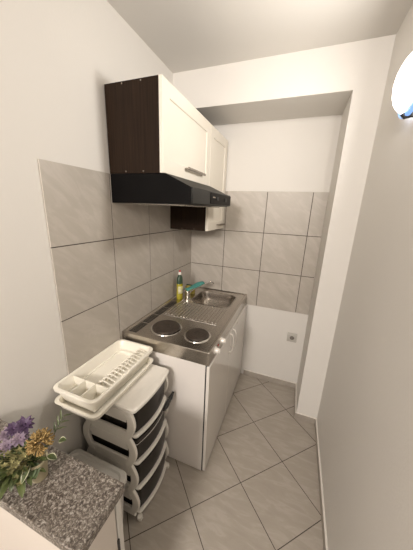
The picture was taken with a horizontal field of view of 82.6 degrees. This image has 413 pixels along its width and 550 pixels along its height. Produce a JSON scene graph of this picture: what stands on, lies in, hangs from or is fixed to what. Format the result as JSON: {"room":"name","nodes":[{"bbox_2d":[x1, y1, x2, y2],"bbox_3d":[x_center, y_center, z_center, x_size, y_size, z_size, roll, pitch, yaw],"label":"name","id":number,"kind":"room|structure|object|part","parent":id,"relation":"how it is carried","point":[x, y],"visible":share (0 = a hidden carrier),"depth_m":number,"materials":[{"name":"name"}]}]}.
{"room":"kitchen","nodes":[
{"label":"kitchen","id":0,"kind":"room"},
{"bbox_2d":[0,0,172,453],"bbox_3d":[-0.585,-0.015,1.283,0.113,2.454,2.157,8,17,19],"label":"wall","id":1,"kind":"structure","parent":0,"point":[57,57],"depth_m":0.90,"materials":[{"name":"paint"}]},
{"bbox_2d":[37,159,191,374],"bbox_3d":[-0.391,-0.115,1.609,0.007,0.983,1.368,8,17,19],"label":"backsplash","id":2,"kind":"structure","parent":1,"relation":"attached to","point":[114,264],"depth_m":1.21,"materials":[{"name":"tile"}]},
{"bbox_2d":[104,74,210,185],"bbox_3d":[-0.214,-0.742,1.348,0.332,0.380,0.610,8,17,19],"label":"upper cabinet","id":3,"kind":"object","parent":1,"relation":"attached to","point":[152,127],"visible":0.95,"depth_m":1.10,"materials":[{"name":"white wood"}]},
{"bbox_2d":[110,173,230,207],"bbox_3d":[-0.157,-0.486,1.411,0.463,0.140,0.637,8,17,19],"label":"hood","id":4,"kind":"object","parent":3,"relation":"attached to","point":[164,189],"visible":1,"depth_m":1.14,"materials":[{"name":"black metal"}]},
{"bbox_3d":[0.047,-0.435,1.345,0.010,0.072,0.637,8,17,19],"label":"panel","id":5,"kind":"part","parent":4,"relation":"part of","materials":[{"name":"metal"}]},
{"bbox_3d":[0.094,-0.462,1.447,0.002,0.058,0.400,8,17,19],"label":"control panel","id":6,"kind":"part","parent":4,"relation":"part of","materials":[{"name":"black plastic"}]},
{"bbox_3d":[-0.092,-0.726,1.305,0.018,0.379,0.605,8,17,19],"label":"door","id":7,"kind":"part","parent":3,"relation":"part of","materials":[{"name":"beige paint"}]},
{"bbox_3d":[-0.061,-0.602,1.373,0.027,0.014,0.250,8,17,19],"label":"handle","id":8,"kind":"part","parent":3,"relation":"part of","materials":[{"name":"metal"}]},
{"bbox_2d":[170,124,227,230],"bbox_3d":[-0.040,-0.715,1.846,0.332,0.688,0.400,8,17,19],"label":"upper cabinet","id":9,"kind":"object","parent":1,"relation":"attached to","point":[181,217],"visible":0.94,"depth_m":1.75,"materials":[{"name":"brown wood"}]},
{"bbox_3d":[0.082,-0.698,1.803,0.018,0.688,0.395,8,17,19],"label":"door","id":10,"kind":"part","parent":9,"relation":"part of","materials":[{"name":"beige paint"}]},
{"bbox_2d":[123,373,322,549],"bbox_3d":[-1.232,1.415,0.789,3.368,0.080,4.420,8,17,19],"label":"floor","id":11,"kind":"structure","parent":0,"point":[258,487],"depth_m":1.38,"materials":[{"name":"tile"}]},
{"bbox_2d":[0,499,124,549],"bbox_3d":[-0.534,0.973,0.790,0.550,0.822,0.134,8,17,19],"label":"base cabinet","id":12,"kind":"object","parent":11,"relation":"on","point":[14,534],"visible":0.18,"depth_m":0.63,"materials":[{"name":"laminate"}]},
{"bbox_2d":[0,419,124,549],"bbox_3d":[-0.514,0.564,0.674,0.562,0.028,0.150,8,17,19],"label":"countertop","id":13,"kind":"structure","parent":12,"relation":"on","point":[69,508],"depth_m":0.60,"materials":[{"name":"grey stone"}]},
{"bbox_2d":[0,410,69,498],"bbox_3d":[-0.485,0.480,0.616,0.218,0.167,0.151,1,16,-4],"label":"flower arrangement","id":14,"kind":"object","parent":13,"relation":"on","point":[33,468],"visible":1,"depth_m":0.62,"materials":[{"name":"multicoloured plant"}]},
{"bbox_3d":[-0.460,0.526,0.642,0.052,0.066,0.052,8,17,19],"label":"pot","id":15,"kind":"part","parent":14,"relation":"part of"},
{"bbox_3d":[-0.512,0.956,0.841,0.546,0.806,0.018,8,17,19],"label":"door","id":16,"kind":"part","parent":12,"relation":"part of","materials":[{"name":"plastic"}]},
{"bbox_2d":[69,449,126,521],"bbox_3d":[-0.556,1.107,1.072,0.329,0.408,0.250,8,17,19],"label":"storage bin","id":17,"kind":"object","parent":11,"relation":"on","point":[97,463],"visible":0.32,"depth_m":1.10,"materials":[{"name":"plastic"}]},
{"bbox_3d":[-0.549,0.926,1.021,0.329,0.031,0.250,8,17,19],"label":"lid","id":18,"kind":"part","parent":17,"relation":"part of","materials":[{"name":"plastic"}]},
{"bbox_2d":[83,364,168,521],"bbox_3d":[-0.422,0.882,1.314,0.351,0.722,0.312,8,17,19],"label":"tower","id":19,"kind":"object","parent":11,"relation":"on","point":[130,436],"visible":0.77,"depth_m":1.18,"materials":[{"name":"white plastic"}]},
{"bbox_3d":[-0.602,0.897,1.227,0.071,0.671,0.016,8,17,19],"label":"post","id":20,"kind":"part","parent":19,"relation":"part of","materials":[{"name":"white plastic"}]},
{"bbox_2d":[53,339,152,420],"bbox_3d":[-0.481,0.495,1.178,0.265,0.088,0.462,8,17,19],"label":"dish rack","id":21,"kind":"object","parent":19,"relation":"on","point":[89,391],"visible":1,"depth_m":1.13,"materials":[{"name":"beige plastic"}]},
{"bbox_3d":[-0.413,0.793,1.288,0.323,0.134,0.266,8,17,19],"label":"drawer","id":22,"kind":"part","parent":19,"relation":"part of","materials":[{"name":"black plastic"}]},
{"bbox_3d":[-0.364,0.930,1.142,0.071,0.671,0.016,8,17,19],"label":"post","id":23,"kind":"part","parent":19,"relation":"part of","materials":[{"name":"white plastic"}]},
{"bbox_3d":[-0.406,0.632,1.243,0.323,0.134,0.266,8,17,19],"label":"drawer","id":24,"kind":"part","parent":19,"relation":"part of","materials":[{"name":"black plastic"}]},
{"bbox_2d":[112,364,168,413],"bbox_3d":[-0.409,0.547,1.220,0.351,0.024,0.312,8,17,19],"label":"shelf","id":25,"kind":"object","parent":19,"relation":"attached to","point":[146,387],"depth_m":1.14,"materials":[{"name":"white plastic"}]},
{"bbox_3d":[-0.425,1.117,1.378,0.323,0.134,0.266,8,17,19],"label":"drawer","id":26,"kind":"part","parent":19,"relation":"part of","materials":[{"name":"black plastic"}]},
{"bbox_2d":[123,461,166,512],"bbox_3d":[-0.431,1.192,1.402,0.337,0.016,0.280,8,17,19],"label":"shelf","id":27,"kind":"object","parent":19,"relation":"attached to","point":[147,501],"depth_m":1.29,"materials":[{"name":"white plastic"}]},
{"bbox_3d":[-0.419,0.955,1.333,0.323,0.134,0.266,8,17,19],"label":"drawer","id":28,"kind":"part","parent":19,"relation":"part of","materials":[{"name":"black plastic"}]},
{"bbox_2d":[127,440,166,489],"bbox_3d":[-0.424,1.031,1.356,0.337,0.016,0.280,8,17,19],"label":"shelf","id":29,"kind":"object","parent":19,"relation":"attached to","point":[144,482],"depth_m":1.26,"materials":[{"name":"white plastic"}]},
{"bbox_2d":[132,395,166,438],"bbox_3d":[-0.412,0.707,1.266,0.337,0.016,0.280,8,17,19],"label":"shelf","id":30,"kind":"object","parent":19,"relation":"attached to","point":[139,432],"depth_m":1.17,"materials":[{"name":"white plastic"}]},
{"bbox_2d":[134,418,166,464],"bbox_3d":[-0.418,0.869,1.311,0.337,0.016,0.280,8,17,19],"label":"shelf","id":31,"kind":"object","parent":19,"relation":"attached to","point":[138,461],"depth_m":1.22,"materials":[{"name":"white plastic"}]},
{"bbox_3d":[-0.260,0.861,1.406,0.071,0.671,0.016,8,17,19],"label":"post","id":32,"kind":"part","parent":19,"relation":"part of","materials":[{"name":"white plastic"}]},
{"bbox_2d":[163,391,173,410],"bbox_3d":[-0.213,0.710,1.320,0.028,0.065,0.110,8,17,19],"label":"plastic bag","id":33,"kind":"object","parent":19,"relation":"in","point":[170,397],"visible":1,"depth_m":1.31,"materials":[{"name":"black plastic"}]},
{"bbox_2d":[149,303,246,470],"bbox_3d":[-0.068,0.709,1.896,0.594,0.769,0.990,8,17,19],"label":"base cabinet","id":34,"kind":"object","parent":11,"relation":"on","point":[202,396],"visible":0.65,"depth_m":1.43,"materials":[{"name":"white laminate"}]},
{"bbox_2d":[122,281,246,365],"bbox_3d":[-0.058,0.271,1.780,0.598,0.295,1.002,8,17,19],"label":"countertop","id":35,"kind":"structure","parent":34,"relation":"on","point":[194,327],"depth_m":1.54,"materials":[{"name":"silver metal"}]},
{"bbox_2d":[129,322,146,331],"bbox_3d":[-0.429,0.329,1.489,0.052,0.003,0.122,8,17,19],"label":"vent grille","id":36,"kind":"object","parent":35,"relation":"attached to","point":[138,326],"depth_m":1.49,"materials":[{"name":"metal"}]},
{"bbox_2d":[143,314,158,322],"bbox_3d":[-0.381,0.297,1.612,0.052,0.003,0.122,8,17,19],"label":"vent grille","id":37,"kind":"object","parent":35,"relation":"attached to","point":[150,318],"depth_m":1.61,"materials":[{"name":"metal"}]},
{"bbox_2d":[154,307,168,314],"bbox_3d":[-0.333,0.264,1.735,0.052,0.003,0.122,8,17,19],"label":"vent grille","id":38,"kind":"object","parent":35,"relation":"attached to","point":[160,310],"depth_m":1.74,"materials":[{"name":"metal"}]},
{"bbox_2d":[164,301,176,307],"bbox_3d":[-0.284,0.232,1.858,0.052,0.003,0.122,8,17,19],"label":"vent grille","id":39,"kind":"object","parent":35,"relation":"attached to","point":[169,304],"depth_m":1.86,"materials":[{"name":"metal"}]},
{"bbox_2d":[176,270,182,298],"bbox_3d":[-0.222,0.079,1.957,0.050,0.246,0.072,8,17,19],"label":"dish soap bottle","id":40,"kind":"object","parent":35,"relation":"on","point":[179,294],"visible":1,"depth_m":1.94,"materials":[{"name":"yellow plastic"}]},
{"bbox_2d":[185,284,194,293],"bbox_3d":[-0.147,0.127,2.125,0.092,0.069,0.052,8,17,19],"label":"sponge","id":41,"kind":"object","parent":35,"relation":"on","point":[187,285],"visible":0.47,"depth_m":2.10,"materials":[{"name":"yellow"}]},
{"bbox_2d":[185,281,214,299],"bbox_3d":[-0.064,0.132,1.989,0.207,0.140,0.209,8,17,19],"label":"tap","id":42,"kind":"object","parent":35,"relation":"on","point":[188,296],"depth_m":2.00,"materials":[{"name":"silver metal"}]},
{"bbox_2d":[185,281,204,291],"bbox_3d":[-0.098,0.091,1.954,0.189,0.048,0.054,-11,21,-40],"label":"cloth","id":43,"kind":"object","parent":42,"relation":"on","point":[197,284],"visible":1,"depth_m":1.95,"materials":[{"name":"teal fabric"}]},
{"bbox_2d":[190,291,235,307],"bbox_3d":[0.061,0.277,2.032,0.347,0.158,0.320,8,17,19],"label":"sink basin","id":44,"kind":"object","parent":35,"relation":"in","point":[212,299],"depth_m":2.12,"materials":[{"name":"silver metal"}]},
{"bbox_3d":[0.060,0.427,1.330,0.024,0.044,0.044,8,17,19],"label":"knob","id":45,"kind":"part","parent":35,"relation":"part of","materials":[{"name":"white plastic"}]},
{"bbox_3d":[0.073,0.804,1.564,0.018,0.752,0.444,8,17,19],"label":"door","id":46,"kind":"part","parent":34,"relation":"part of","materials":[{"name":"white wood"}]},
{"bbox_3d":[0.174,0.479,1.645,0.035,0.157,0.012,8,17,19],"label":"handle","id":47,"kind":"part","parent":34,"relation":"part of","materials":[{"name":"white plastic"}]},
{"bbox_3d":[0.250,0.685,2.012,0.018,0.752,0.543,8,17,19],"label":"door","id":48,"kind":"part","parent":34,"relation":"part of","materials":[{"name":"white wood"}]},
{"bbox_2d":[297,34,395,417],"bbox_3d":[0.947,-0.062,1.666,0.268,2.454,0.352,8,17,19],"label":"pier","id":49,"kind":"object","parent":11,"relation":"on","point":[360,116],"visible":0.54,"depth_m":1.45,"materials":[{"name":"paint"}]},
{"bbox_2d":[294,383,296,415],"bbox_3d":[0.772,1.073,2.035,0.010,0.058,0.352,8,17,19],"label":"baseboard","id":50,"kind":"structure","parent":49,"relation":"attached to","point":[295,407],"depth_m":1.98,"materials":[{"name":"tile"}]},
{"bbox_2d":[294,412,315,423],"bbox_3d":[0.772,1.125,1.849,0.148,0.058,0.010,8,17,19],"label":"baseboard","id":51,"kind":"object","parent":49,"relation":"attached to","point":[299,416],"visible":1,"depth_m":1.84,"materials":[{"name":"tile"}]},
{"bbox_2d":[107,0,412,72],"bbox_3d":[-1.135,-1.033,0.103,3.368,0.100,4.420,8,17,19],"label":"ceiling","id":52,"kind":"structure","parent":0,"point":[185,35],"depth_m":1.15,"materials":[{"name":"paint"}]},
{"bbox_2d":[190,115,341,382],"bbox_3d":[0.460,-0.197,2.079,1.488,2.454,0.113,8,17,19],"label":"wall","id":53,"kind":"structure","parent":0,"point":[298,154],"depth_m":1.85,"materials":[{"name":"paint"}]},
{"bbox_2d":[191,191,328,314],"bbox_3d":[0.370,-0.207,2.046,1.098,0.983,0.007,8,17,19],"label":"backsplash","id":54,"kind":"structure","parent":53,"relation":"attached to","point":[267,247],"depth_m":1.99,"materials":[{"name":"tile"}]},
{"bbox_2d":[243,369,295,388],"bbox_3d":[0.599,1.000,2.272,0.489,0.058,0.012,8,17,19],"label":"baseboard","id":55,"kind":"structure","parent":53,"relation":"attached to","point":[245,372],"depth_m":2.26,"materials":[{"name":"tile"}]},
{"bbox_2d":[287,332,296,342],"bbox_3d":[0.758,0.556,2.087,0.080,0.080,0.020,8,17,19],"label":"power socket","id":56,"kind":"object","parent":53,"relation":"attached to","point":[292,337],"visible":1,"depth_m":2.08,"materials":[{"name":"white plastic"}]},
{"bbox_2d":[173,40,361,125],"bbox_3d":[0.348,-1.226,1.594,1.106,0.220,0.352,8,17,19],"label":"soffit","id":57,"kind":"structure","parent":0,"point":[316,82],"depth_m":1.44,"materials":[{"name":"paint"}]},
{"bbox_2d":[317,4,412,549],"bbox_3d":[0.250,0.463,-0.304,0.120,2.454,3.955,8,17,19],"label":"wall","id":58,"kind":"structure","parent":0,"point":[365,415],"depth_m":0.92,"materials":[{"name":"white paint"}]},
{"bbox_2d":[314,418,327,549],"bbox_3d":[0.143,1.607,0.040,0.010,0.058,3.955,8,17,19],"label":"baseboard","id":59,"kind":"structure","parent":58,"relation":"attached to","point":[322,508],"depth_m":1.34,"materials":[{"name":"tile"}]},
{"bbox_2d":[392,52,412,118],"bbox_3d":[0.700,-0.663,0.812,0.082,0.225,0.218,8,17,19],"label":"wall lamp","id":60,"kind":"object","parent":58,"relation":"attached to","point":[402,94],"visible":1,"depth_m":0.79,"materials":[{"name":"white glass"}]}
]}

